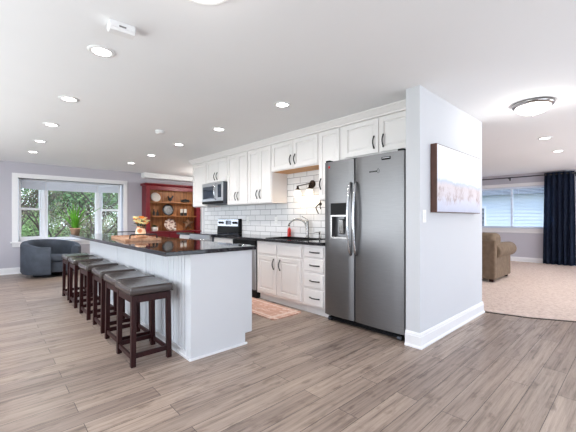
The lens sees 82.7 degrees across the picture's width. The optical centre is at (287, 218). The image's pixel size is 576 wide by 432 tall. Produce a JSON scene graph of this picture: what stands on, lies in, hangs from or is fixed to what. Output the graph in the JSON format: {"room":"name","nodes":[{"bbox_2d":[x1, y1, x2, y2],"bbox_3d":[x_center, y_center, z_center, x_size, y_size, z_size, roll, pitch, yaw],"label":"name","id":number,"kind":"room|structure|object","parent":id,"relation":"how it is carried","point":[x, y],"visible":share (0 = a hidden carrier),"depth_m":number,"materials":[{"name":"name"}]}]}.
{"room":"kitchen","nodes":[
{"label":"kitchen","id":0,"kind":"room"},
{"bbox_2d":[0,161,201,268],"bbox_3d":[-5.081,-0.020,8.025,8.600,2.440,0.150,0,0,-43],"label":"wall","id":1,"kind":"structure","parent":0,"point":[9,255],"depth_m":7.62,"materials":[{"name":"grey paint"}]},
{"bbox_2d":[0,267,20,274],"bbox_3d":[-6.124,1.130,6.943,5.600,0.140,0.028,0,0,-43],"label":"baseboard","id":2,"kind":"structure","parent":1,"relation":"attached to","point":[16,270],"depth_m":7.06,"materials":[{"name":"white paint"}]},
{"bbox_2d":[18,178,45,240],"bbox_3d":[-5.960,-0.200,7.594,0.165,1.400,0.627,0,0,13],"label":"window","id":3,"kind":"structure","parent":1,"relation":"in","point":[22,183],"depth_m":7.46,"materials":[{"name":"white paint"}]},
{"bbox_2d":[20,179,45,189],"bbox_3d":[-5.899,-0.786,7.579,0.040,0.200,0.567,0,0,13],"label":"shade","id":4,"kind":"object","parent":3,"relation":"attached to","point":[24,183],"depth_m":7.54,"materials":[{"name":"fabric"}]},
{"bbox_2d":[10,239,89,246],"bbox_3d":[-5.112,0.560,7.867,2.400,0.120,0.080,0,0,-43],"label":"trim","id":5,"kind":"structure","parent":1,"relation":"attached to","point":[80,241],"depth_m":7.86,"materials":[{"name":"white paint"}]},
{"bbox_2d":[12,173,126,241],"bbox_3d":[-5.118,-0.235,7.874,2.340,1.530,0.022,0,0,-43],"label":"trim","id":6,"kind":"structure","parent":1,"relation":"attached to","point":[15,176],"depth_m":7.46,"materials":[{"name":"white paint"}]},
{"bbox_2d":[20,178,121,184],"bbox_3d":[-5.339,-0.950,8.114,2.260,0.100,0.630,0,0,-43],"label":"trim","id":7,"kind":"structure","parent":1,"relation":"attached to","point":[20,178],"depth_m":8.11,"materials":[{"name":"white paint"}]},
{"bbox_2d":[41,181,100,238],"bbox_3d":[-5.466,-0.200,8.289,1.300,1.400,0.150,0,0,-43],"label":"trim","id":8,"kind":"structure","parent":1,"relation":"attached to","point":[44,193],"depth_m":7.88,"materials":[{"name":"white paint"}]},
{"bbox_2d":[46,182,96,238],"bbox_3d":[-5.465,-0.200,8.287,1.150,1.400,0.165,0,0,-43],"label":"window","id":9,"kind":"structure","parent":1,"relation":"in","point":[52,186],"depth_m":8.19,"materials":[{"name":"white paint"}]},
{"bbox_2d":[46,182,96,192],"bbox_3d":[-5.423,-0.786,8.241,1.090,0.200,0.040,0,0,-43],"label":"shade","id":10,"kind":"object","parent":9,"relation":"attached to","point":[52,186],"depth_m":8.21,"materials":[{"name":"fabric"}]},
{"bbox_2d":[98,185,120,232],"bbox_3d":[-4.752,-0.200,8.706,0.586,1.400,0.165,0,0,-6],"label":"window","id":11,"kind":"structure","parent":1,"relation":"in","point":[102,189],"depth_m":8.69,"materials":[{"name":"white paint"}]},
{"bbox_2d":[98,185,118,192],"bbox_3d":[-4.745,-0.786,8.644,0.526,0.200,0.040,0,0,-6],"label":"shade","id":12,"kind":"object","parent":11,"relation":"attached to","point":[101,188],"depth_m":8.63,"materials":[{"name":"fabric"}]},
{"bbox_2d":[141,172,192,182],"bbox_3d":[-2.850,-1.170,9.795,2.920,0.140,0.270,0,0,-43],"label":"trim","id":13,"kind":"structure","parent":1,"relation":"attached to","point":[144,175],"depth_m":9.15,"materials":[{"name":"paint"}]},
{"bbox_2d":[203,170,324,238],"bbox_3d":[-0.124,-0.020,5.542,0.132,2.440,5.240,0,0,-43],"label":"wall","id":14,"kind":"structure","parent":0,"point":[261,217],"depth_m":5.34,"materials":[{"name":"white tile"}]},
{"bbox_2d":[193,162,220,207],"bbox_3d":[-1.743,-0.702,6.933,0.386,0.904,0.598,0,0,-43],"label":"upper cabinet","id":15,"kind":"object","parent":14,"relation":"attached to","point":[199,170],"visible":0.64,"depth_m":6.82,"materials":[{"name":"white paint"}]},
{"bbox_2d":[207,157,226,183],"bbox_3d":[-1.275,-0.927,6.425,0.386,0.454,0.777,0,0,-43],"label":"upper cabinet","id":16,"kind":"object","parent":14,"relation":"attached to","point":[216,169],"visible":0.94,"depth_m":6.28,"materials":[{"name":"white paint"}]},
{"bbox_2d":[202,181,227,204],"bbox_3d":[-1.317,-0.486,6.387,0.500,0.403,0.770,0,0,-43],"label":"microwave","id":17,"kind":"object","parent":16,"relation":"attached to","point":[215,193],"visible":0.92,"depth_m":6.15,"materials":[{"name":"grey metal"}]},
{"bbox_2d":[227,151,258,205],"bbox_3d":[-0.792,-0.702,5.901,0.386,0.904,0.642,0,0,-43],"label":"upper cabinet","id":18,"kind":"object","parent":14,"relation":"attached to","point":[237,164],"visible":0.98,"depth_m":5.78,"materials":[{"name":"white paint"}]},
{"bbox_2d":[248,145,286,204],"bbox_3d":[-0.362,-0.702,5.434,0.386,0.904,0.622,0,0,-43],"label":"upper cabinet","id":19,"kind":"object","parent":14,"relation":"attached to","point":[265,186],"visible":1,"depth_m":5.28,"materials":[{"name":"white paint"}]},
{"bbox_2d":[272,133,318,173],"bbox_3d":[0.183,-0.939,4.842,0.386,0.430,0.982,0,0,-43],"label":"upper cabinet","id":20,"kind":"object","parent":14,"relation":"attached to","point":[301,154],"visible":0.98,"depth_m":4.71,"materials":[{"name":"white paint"}]},
{"bbox_2d":[189,99,405,164],"bbox_3d":[-0.261,-1.198,5.301,0.420,0.085,5.069,0,0,-43],"label":"trim","id":21,"kind":"structure","parent":14,"relation":"attached to","point":[399,106],"depth_m":4.35,"materials":[{"name":"white paint"}]},
{"bbox_2d":[294,180,315,196],"bbox_3d":[0.248,-0.455,4.926,0.156,0.250,0.366,0,0,-43],"label":"wall sconce","id":22,"kind":"object","parent":14,"relation":"attached to","point":[309,192],"visible":1,"depth_m":4.87,"materials":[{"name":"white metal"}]},
{"bbox_2d":[319,127,340,199],"bbox_3d":[0.640,-0.702,4.346,0.386,0.904,0.361,0,0,-43],"label":"upper cabinet","id":23,"kind":"object","parent":14,"relation":"attached to","point":[330,140],"visible":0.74,"depth_m":4.27,"materials":[{"name":"white paint"}]},
{"bbox_2d":[341,111,405,159],"bbox_3d":[1.115,-0.947,3.831,0.386,0.414,1.033,0,0,-43],"label":"upper cabinet","id":24,"kind":"object","parent":14,"relation":"attached to","point":[384,134],"visible":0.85,"depth_m":3.73,"materials":[{"name":"white paint"}]},
{"bbox_2d":[0,0,575,176],"bbox_3d":[0.799,-1.290,5.406,13.700,0.100,12.070,0,0,-43],"label":"ceiling","id":25,"kind":"structure","parent":0,"point":[189,69],"depth_m":2.73,"materials":[{"name":"paint"}]},
{"bbox_2d":[43,122,59,126],"bbox_3d":[-3.107,-1.235,4.296,0.184,0.010,0.184,0,0,-43],"label":"recessed light","id":26,"kind":"object","parent":25,"relation":"in","point":[44,123],"visible":1,"depth_m":4.28,"materials":[{"name":"white plastic"}]},
{"bbox_2d":[58,95,79,101],"bbox_3d":[-2.263,-1.235,3.379,0.184,0.010,0.184,0,0,-43],"label":"recessed light","id":27,"kind":"object","parent":25,"relation":"in","point":[64,98],"visible":1,"depth_m":3.36,"materials":[{"name":"white plastic"}]},
{"bbox_2d":[87,45,115,57],"bbox_3d":[-1.379,-1.235,2.420,0.184,0.010,0.184,0,0,-43],"label":"recessed light","id":28,"kind":"object","parent":25,"relation":"in","point":[98,50],"visible":1,"depth_m":2.41,"materials":[{"name":"white plastic"}]},
{"bbox_2d":[107,19,134,39],"bbox_3d":[-1.070,-1.209,2.099,0.150,0.062,0.092,0,0,-39],"label":"alarm box","id":29,"kind":"object","parent":25,"relation":"attached to","point":[115,27],"visible":1,"depth_m":2.07,"materials":[{"name":"white plastic"}]},
{"bbox_2d":[155,130,164,134],"bbox_3d":[-1.806,-1.218,4.618,0.136,0.044,0.136,0,0,-43],"label":"smoke detector","id":30,"kind":"object","parent":25,"relation":"attached to","point":[160,132],"visible":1,"depth_m":4.58,"materials":[{"name":"white plastic"}]},
{"bbox_2d":[188,0,228,5],"bbox_3d":[-0.438,-1.202,1.683,0.347,0.076,0.347,0,0,-43],"label":"dome ceiling light","id":31,"kind":"object","parent":25,"relation":"attached to","point":[201,2],"visible":1,"depth_m":1.80,"materials":[{"name":"white glass"}]},
{"bbox_2d":[212,127,225,130],"bbox_3d":[-0.956,-1.235,4.513,0.184,0.010,0.184,0,0,-43],"label":"recessed light","id":32,"kind":"object","parent":25,"relation":"in","point":[214,128],"visible":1,"depth_m":4.51,"materials":[{"name":"white plastic"}]},
{"bbox_2d":[274,101,290,107],"bbox_3d":[-0.063,-1.235,3.544,0.184,0.010,0.184,0,0,-43],"label":"recessed light","id":33,"kind":"object","parent":25,"relation":"in","point":[281,104],"visible":1,"depth_m":3.53,"materials":[{"name":"white plastic"}]},
{"bbox_2d":[511,97,554,115],"bbox_3d":[2.621,-1.169,3.502,0.377,0.141,0.377,0,0,-43],"label":"dome ceiling light","id":34,"kind":"object","parent":25,"relation":"attached to","point":[537,105],"visible":1,"depth_m":3.40,"materials":[{"name":"white glass"}]},
{"bbox_2d":[538,137,551,139],"bbox_3d":[3.943,-1.235,5.019,0.184,0.010,0.184,0,0,-43],"label":"recessed light","id":35,"kind":"object","parent":25,"relation":"in","point":[541,138],"visible":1,"depth_m":5.02,"materials":[{"name":"white plastic"}]},
{"bbox_2d":[0,270,575,431],"bbox_3d":[0.793,1.250,5.265,13.500,0.100,11.870,0,0,-43],"label":"floor","id":36,"kind":"structure","parent":0,"point":[305,371],"depth_m":2.46,"materials":[{"name":"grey wood"}]},
{"bbox_2d":[20,239,80,276],"bbox_3d":[-5.099,0.825,7.037,0.994,0.750,1.060,0,0,24],"label":"barrel chair","id":37,"kind":"object","parent":36,"relation":"on","point":[38,257],"visible":0.8,"depth_m":6.63,"materials":[{"name":"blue fabric"}]},
{"bbox_2d":[51,253,65,261],"bbox_3d":[-5.020,0.829,7.001,0.818,0.138,0.710,0,0,24],"label":"seat cushion","id":38,"kind":"object","parent":37,"relation":"on","point":[55,257],"depth_m":6.77,"materials":[{"name":"fabric"}]},
{"bbox_2d":[61,253,93,299],"bbox_3d":[-3.256,0.877,5.063,0.356,0.647,0.440,0,0,-44],"label":"counter stool","id":39,"kind":"object","parent":36,"relation":"on","point":[64,257],"visible":0.56,"depth_m":5.07,"materials":[{"name":"brown wood"}]},
{"bbox_2d":[68,256,102,307],"bbox_3d":[-2.874,0.877,4.640,0.356,0.647,0.440,0,0,-42],"label":"counter stool","id":40,"kind":"object","parent":36,"relation":"on","point":[73,261],"visible":0.66,"depth_m":4.58,"materials":[{"name":"brown wood"}]},
{"bbox_2d":[78,260,117,319],"bbox_3d":[-2.396,0.877,4.129,0.356,0.647,0.440,0,0,-44],"label":"counter stool","id":41,"kind":"object","parent":36,"relation":"on","point":[85,267],"visible":0.74,"depth_m":4.05,"materials":[{"name":"brown wood"}]},
{"bbox_2d":[92,265,135,333],"bbox_3d":[-1.960,0.877,3.674,0.356,0.647,0.440,0,0,-42],"label":"counter stool","id":42,"kind":"object","parent":36,"relation":"on","point":[98,273],"visible":0.65,"depth_m":3.60,"materials":[{"name":"brown wood"}]},
{"bbox_2d":[103,271,154,340],"bbox_3d":[-1.576,0.877,3.246,0.356,0.647,0.440,0,0,-44],"label":"counter stool","id":43,"kind":"object","parent":36,"relation":"on","point":[110,279],"visible":0.58,"depth_m":3.26,"materials":[{"name":"brown wood"}]},
{"bbox_2d":[115,276,172,367],"bbox_3d":[-1.274,0.877,2.885,0.356,0.647,0.440,0,0,-43],"label":"counter stool","id":44,"kind":"object","parent":36,"relation":"on","point":[137,290],"visible":1,"depth_m":2.82,"materials":[{"name":"brown wood"}]},
{"bbox_2d":[69,233,255,361],"bbox_3d":[-2.016,0.732,4.380,0.900,0.936,4.065,0,0,-43],"label":"kitchen island","id":45,"kind":"object","parent":36,"relation":"on","point":[211,294],"visible":0.63,"depth_m":3.01,"materials":[{"name":"white paint"}]},
{"bbox_2d":[69,233,255,256],"bbox_3d":[-2.016,0.282,4.380,0.900,0.036,4.065,0,0,-43],"label":"island countertop","id":46,"kind":"structure","parent":45,"relation":"on","point":[167,246],"depth_m":3.23,"materials":[{"name":"stone"}]},
{"bbox_2d":[52,204,103,234],"bbox_3d":[-3.542,-0.024,5.598,0.786,0.574,0.785,0,0,-43],"label":"potted plant","id":47,"kind":"object","parent":46,"relation":"on","point":[75,224],"visible":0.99,"depth_m":5.48,"materials":[{"name":"green plant"}]},
{"bbox_2d":[111,231,160,241],"bbox_3d":[-2.004,0.221,4.272,0.400,0.085,1.000,0,0,-37],"label":"serving tray","id":48,"kind":"object","parent":46,"relation":"on","point":[127,238],"visible":0.88,"depth_m":3.96,"materials":[{"name":"brown wood"}]},
{"bbox_2d":[131,216,149,235],"bbox_3d":[-1.896,0.107,4.180,0.255,0.287,0.265,0,0,-43],"label":"flower vase","id":49,"kind":"object","parent":48,"relation":"on","point":[140,229],"visible":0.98,"depth_m":4.15,"materials":[{"name":"white ceramic"}]},
{"bbox_2d":[134,235,147,238],"bbox_3d":[-1.776,0.229,3.965,0.160,0.045,0.160,0,0,-43],"label":"wooden bowl","id":50,"kind":"object","parent":48,"relation":"on","point":[141,236],"visible":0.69,"depth_m":3.91,"materials":[{"name":"brown wood"}]},
{"bbox_2d":[140,183,201,237],"bbox_3d":[-3.222,0.122,9.239,1.640,2.155,0.566,0,0,-43],"label":"hutch","id":51,"kind":"object","parent":36,"relation":"on","point":[179,192],"visible":0.47,"depth_m":9.29,"materials":[{"name":"paint"}]},
{"bbox_2d":[151,225,157,230],"bbox_3d":[-3.622,0.246,8.898,0.192,0.187,0.179,0,0,-43],"label":"jar","id":52,"kind":"object","parent":51,"relation":"on","point":[154,228],"visible":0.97,"depth_m":8.84,"materials":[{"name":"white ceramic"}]},
{"bbox_2d":[151,193,160,201],"bbox_3d":[-3.650,-0.601,9.025,0.270,0.255,0.096,0,0,-43],"label":"plate","id":53,"kind":"object","parent":51,"relation":"on","point":[156,197],"visible":1,"depth_m":9.03,"materials":[{"name":"white ceramic"}]},
{"bbox_2d":[162,204,173,215],"bbox_3d":[-3.392,-0.253,9.262,0.330,0.324,0.072,0,0,-43],"label":"plate","id":54,"kind":"object","parent":51,"relation":"on","point":[167,209],"visible":1,"depth_m":9.27,"materials":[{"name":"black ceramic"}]},
{"bbox_2d":[164,219,175,230],"bbox_3d":[-3.348,0.163,9.303,0.350,0.343,0.077,0,0,-43],"label":"plate","id":55,"kind":"object","parent":51,"relation":"on","point":[170,224],"visible":0.98,"depth_m":9.30,"materials":[{"name":"ceramic"}]},
{"bbox_2d":[150,201,192,203],"bbox_3d":[-3.300,-0.454,9.324,1.498,0.022,0.305,0,0,-43],"label":"shelf","id":56,"kind":"object","parent":51,"relation":"attached to","point":[151,202],"depth_m":9.31,"materials":[{"name":"brown wood"}]},
{"bbox_2d":[150,216,195,216],"bbox_3d":[-3.300,-0.074,9.324,1.498,0.022,0.305,0,0,-43],"label":"shelf","id":57,"kind":"object","parent":51,"relation":"attached to","point":[150,216],"depth_m":9.18,"materials":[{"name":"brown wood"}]},
{"bbox_2d":[183,217,193,228],"bbox_3d":[-2.945,0.125,9.677,0.399,0.380,0.055,0,0,-43],"label":"metal star","id":58,"kind":"object","parent":51,"relation":"on","point":[188,222],"visible":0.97,"depth_m":9.66,"materials":[{"name":"metal"}]},
{"bbox_2d":[180,235,189,238],"bbox_3d":[-1.844,0.762,6.856,0.638,0.876,0.613,0,0,-43],"label":"base cabinet","id":59,"kind":"object","parent":36,"relation":"on","point":[181,236],"visible":0.05,"depth_m":6.68,"materials":[{"name":"white paint"}]},
{"bbox_2d":[177,232,207,234],"bbox_3d":[-1.869,0.305,6.854,0.679,0.038,0.645,0,0,-43],"label":"countertop","id":60,"kind":"structure","parent":59,"relation":"on","point":[180,233],"depth_m":6.83,"materials":[{"name":"stone"}]},
{"bbox_2d":[189,219,241,241],"bbox_3d":[-1.420,0.555,6.292,0.742,1.110,0.784,0,0,-43],"label":"range","id":61,"kind":"object","parent":36,"relation":"on","point":[225,226],"visible":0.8,"depth_m":6.28,"materials":[{"name":"grey metal"}]},
{"bbox_2d":[191,232,237,234],"bbox_3d":[-1.421,0.286,6.291,0.585,0.016,0.784,0,0,-43],"label":"cooktop","id":62,"kind":"object","parent":61,"relation":"in","point":[209,233],"depth_m":6.18,"materials":[{"name":"black glass"}]},
{"bbox_2d":[214,237,232,243],"bbox_3d":[-0.884,0.762,5.814,0.638,0.876,0.628,0,0,-43],"label":"base cabinet","id":63,"kind":"object","parent":36,"relation":"on","point":[223,240],"visible":0.07,"depth_m":5.58,"materials":[{"name":"white paint"}]},
{"bbox_2d":[233,239,259,297],"bbox_3d":[-0.480,0.762,5.330,0.684,0.875,0.620,0,0,-43],"label":"dishwasher","id":64,"kind":"object","parent":36,"relation":"on","point":[255,294],"visible":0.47,"depth_m":4.93,"materials":[{"name":"grey metal"}]},
{"bbox_2d":[252,297,300,319],"bbox_3d":[-0.401,1.193,4.450,0.480,0.012,1.210,0,0,-43],"label":"kitchen mat","id":65,"kind":"object","parent":36,"relation":"on","point":[265,309],"visible":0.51,"depth_m":4.23,"materials":[{"name":"fabric"}]},
{"bbox_2d":[257,241,306,310],"bbox_3d":[0.075,0.762,4.746,0.676,0.876,0.978,0,0,-43],"label":"base cabinet","id":66,"kind":"object","parent":36,"relation":"on","point":[280,266],"visible":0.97,"depth_m":4.50,"materials":[{"name":"white paint"}]},
{"bbox_2d":[211,234,324,245],"bbox_3d":[-0.229,0.305,5.074,0.679,0.038,2.615,0,0,-43],"label":"countertop","id":67,"kind":"structure","parent":66,"relation":"on","point":[320,242],"depth_m":4.76,"materials":[{"name":"stone"}]},
{"bbox_2d":[287,226,290,236],"bbox_3d":[0.019,0.196,5.204,0.060,0.180,0.060,0,0,-43],"label":"soap bottle","id":68,"kind":"object","parent":67,"relation":"on","point":[289,229],"visible":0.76,"depth_m":5.18,"materials":[{"name":"red plastic"}]},
{"bbox_2d":[268,236,323,240],"bbox_3d":[0.099,0.386,4.734,0.470,0.213,0.760,0,0,-43],"label":"sink","id":69,"kind":"object","parent":67,"relation":"in","point":[288,237],"visible":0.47,"depth_m":4.89,"materials":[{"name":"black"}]},
{"bbox_2d":[288,216,309,237],"bbox_3d":[0.161,0.123,4.943,0.346,0.326,0.064,0,0,21],"label":"faucet","id":70,"kind":"object","parent":67,"relation":"on","point":[306,223],"visible":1,"depth_m":4.88,"materials":[{"name":"silver metal"}]},
{"bbox_2d":[304,245,330,316],"bbox_3d":[0.532,0.762,4.249,0.676,0.876,0.367,0,0,-43],"label":"base cabinet","id":71,"kind":"object","parent":36,"relation":"on","point":[314,256],"visible":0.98,"depth_m":4.04,"materials":[{"name":"white paint"}]},
{"bbox_2d":[325,148,405,340],"bbox_3d":[0.977,0.256,3.712,0.713,1.887,1.007,0,0,-43],"label":"refrigerator","id":72,"kind":"object","parent":36,"relation":"on","point":[365,196],"visible":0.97,"depth_m":3.45,"materials":[{"name":"grey metal"}]},
{"bbox_2d":[482,261,575,320],"bbox_3d":[4.597,1.192,6.526,6.135,0.016,8.570,0,0,-43],"label":"floor","id":73,"kind":"structure","parent":36,"relation":"on","point":[533,290],"depth_m":5.33,"materials":[{"name":"beige carpet"}]},
{"bbox_2d":[482,232,516,281],"bbox_3d":[3.562,0.727,7.190,1.222,0.913,2.210,0,0,-43],"label":"sofa","id":74,"kind":"object","parent":73,"relation":"on","point":[496,254],"visible":0.3,"depth_m":6.14,"materials":[{"name":"brown fabric"}]},
{"bbox_2d":[482,232,500,243],"bbox_3d":[3.761,0.475,6.463,0.470,0.410,0.690,0,0,-43],"label":"cushion","id":75,"kind":"object","parent":74,"relation":"on","point":[487,238],"depth_m":6.14,"materials":[{"name":"brown fabric"}]},
{"bbox_2d":[406,85,481,332],"bbox_3d":[1.810,-0.020,3.666,1.730,2.440,0.140,0,0,-43],"label":"wall","id":76,"kind":"structure","parent":0,"point":[444,252],"depth_m":3.24,"materials":[{"name":"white paint"}]},
{"bbox_2d":[422,210,425,222],"bbox_3d":[1.287,-0.025,3.082,0.070,0.120,0.010,0,0,-43],"label":"light switch","id":77,"kind":"object","parent":76,"relation":"attached to","point":[423,211],"visible":1,"depth_m":3.07,"materials":[{"name":"plastic"}]},
{"bbox_2d":[404,301,484,349],"bbox_3d":[0.309,1.130,5.296,1.786,0.140,4.628,0,0,-43],"label":"baseboard","id":78,"kind":"structure","parent":76,"relation":"attached to","point":[420,341],"depth_m":3.31,"materials":[{"name":"white paint"}]},
{"bbox_2d":[431,143,479,213],"bbox_3d":[1.855,-0.395,3.568,1.225,0.664,0.062,0,0,-43],"label":"picture","id":79,"kind":"object","parent":76,"relation":"attached to","point":[455,175],"visible":1,"depth_m":3.40},
{"bbox_2d":[486,312,575,321],"bbox_3d":[4.273,1.196,3.151,4.083,0.012,0.290,0,0,35],"label":"trim","id":80,"kind":"structure","parent":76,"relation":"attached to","point":[486,312],"depth_m":3.93,"materials":[{"name":"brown wood"}]},
{"bbox_2d":[482,170,575,258],"bbox_3d":[6.920,-0.020,8.686,0.150,2.440,8.600,0,0,-43],"label":"wall","id":81,"kind":"structure","parent":0,"point":[530,245],"depth_m":9.01,"materials":[{"name":"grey paint"}]},
{"bbox_2d":[482,182,543,232],"bbox_3d":[6.050,-0.300,9.550,0.180,1.380,2.990,0,0,-43],"label":"window","id":82,"kind":"structure","parent":81,"relation":"in","point":[484,228],"depth_m":9.24,"materials":[{"name":"white paint"}]},
{"bbox_2d":[482,185,543,227],"bbox_3d":[6.052,-0.319,9.552,0.045,1.153,2.730,0,0,-43],"label":"window blind","id":83,"kind":"object","parent":82,"relation":"attached to","point":[538,186],"visible":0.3,"depth_m":9.20,"materials":[{"name":"white plastic"}]},
{"bbox_2d":[511,256,542,262],"bbox_3d":[6.855,1.130,8.626,0.028,0.140,8.600,0,0,-43],"label":"baseboard","id":84,"kind":"structure","parent":81,"relation":"attached to","point":[521,259],"depth_m":8.96,"materials":[{"name":"white paint"}]},
{"bbox_2d":[482,172,575,180],"bbox_3d":[6.081,-1.124,9.340,0.198,0.097,3.500,0,0,-43],"label":"curtain rod","id":85,"kind":"object","parent":81,"relation":"attached to","point":[509,178],"visible":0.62,"depth_m":8.93,"materials":[{"name":"black metal"}]},
{"bbox_2d":[543,170,575,265],"bbox_3d":[6.909,-0.015,8.335,0.124,2.370,0.660,0,0,-43],"label":"curtain","id":86,"kind":"object","parent":85,"relation":"hanging from","point":[559,224],"visible":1,"depth_m":8.32,"materials":[{"name":"blue fabric"}]},
{"label":"outside","id":87,"kind":"structure","parent":0,"visible":0},
{"bbox_3d":[0.580,1.600,14.130,100.000,0.100,100.000,0,0,-43],"label":"ground","id":88,"kind":"structure","parent":87,"visible":0},
{"bbox_2d":[21,189,53,235],"bbox_3d":[-10.982,-0.426,12.324,3.657,4.044,5.399,0,0,38],"label":"tree","id":89,"kind":"object","parent":88,"relation":"on","point":[25,189],"visible":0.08,"depth_m":13.16,"materials":[{"name":"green plant"}]},
{"bbox_2d":[21,199,60,236],"bbox_3d":[-13.579,0.147,16.582,3.083,2.900,3.887,0,0,4],"label":"shrub","id":90,"kind":"object","parent":88,"relation":"on","point":[21,199],"visible":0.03,"depth_m":17.32,"materials":[{"name":"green plant"}]},
{"bbox_2d":[21,201,87,236],"bbox_3d":[-9.204,0.421,11.904,3.370,2.335,2.940,0,0,5],"label":"shrub","id":91,"kind":"object","parent":88,"relation":"on","point":[28,233],"visible":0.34,"depth_m":11.82,"materials":[{"name":"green plant"}]},
{"bbox_2d":[21,192,91,235],"bbox_3d":[-12.906,-0.283,19.209,5.248,3.758,4.021,0,0,6],"label":"shrub","id":92,"kind":"object","parent":88,"relation":"on","point":[59,204],"visible":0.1,"depth_m":18.40,"materials":[{"name":"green plant"}]},
{"bbox_2d":[21,188,104,236],"bbox_3d":[-7.411,-0.251,9.456,3.845,3.696,5.152,0,0,-10],"label":"tree","id":93,"kind":"object","parent":88,"relation":"on","point":[36,191],"visible":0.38,"depth_m":9.83,"materials":[{"name":"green plant"}]},
{"bbox_2d":[21,188,116,235],"bbox_3d":[-9.757,-0.939,14.345,6.242,5.079,5.312,0,0,-1],"label":"tree","id":94,"kind":"object","parent":88,"relation":"on","point":[69,202],"visible":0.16,"depth_m":13.97,"materials":[{"name":"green plant"}]},
{"bbox_2d":[21,188,117,230],"bbox_3d":[-10.584,-1.072,16.134,6.994,5.358,6.757,0,0,5],"label":"tree","id":95,"kind":"object","parent":88,"relation":"on","point":[93,194],"visible":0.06,"depth_m":15.39,"materials":[{"name":"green plant"}]},
{"bbox_2d":[22,190,117,229],"bbox_3d":[-12.980,-0.793,20.501,6.446,4.784,6.272,0,0,-25],"label":"tree","id":96,"kind":"object","parent":88,"relation":"on","point":[27,190],"visible":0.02,"depth_m":18.70,"materials":[{"name":"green plant"}]},
{"bbox_2d":[48,205,117,236],"bbox_3d":[-8.098,0.338,13.349,3.202,2.502,2.740,0,0,-7],"label":"shrub","id":97,"kind":"object","parent":88,"relation":"on","point":[84,231],"visible":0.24,"depth_m":13.14,"materials":[{"name":"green plant"}]},
{"bbox_2d":[48,193,117,228],"bbox_3d":[-10.031,-1.328,18.848,6.605,5.862,6.823,0,0,28],"label":"tree","id":98,"kind":"object","parent":88,"relation":"on","point":[81,193],"visible":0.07,"depth_m":17.54,"materials":[{"name":"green plant"}]},
{"bbox_2d":[55,191,117,233],"bbox_3d":[-6.613,-0.631,11.870,4.731,4.470,6.234,0,0,-43],"label":"tree","id":99,"kind":"object","parent":88,"relation":"on","point":[75,198],"visible":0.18,"depth_m":11.68,"materials":[{"name":"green plant"}]},
{"bbox_2d":[68,214,117,232],"bbox_3d":[-7.720,0.481,14.931,3.514,2.222,2.892,0,0,7],"label":"shrub","id":100,"kind":"object","parent":88,"relation":"on","point":[93,214],"visible":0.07,"depth_m":14.67,"materials":[{"name":"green plant"}]},
{"bbox_2d":[482,187,543,226],"bbox_3d":[12.048,-0.720,19.392,8.800,4.560,10.600,0,0,-43],"label":"neighbor house","id":101,"kind":"structure","parent":88,"relation":"on","point":[518,190],"depth_m":15.11,"materials":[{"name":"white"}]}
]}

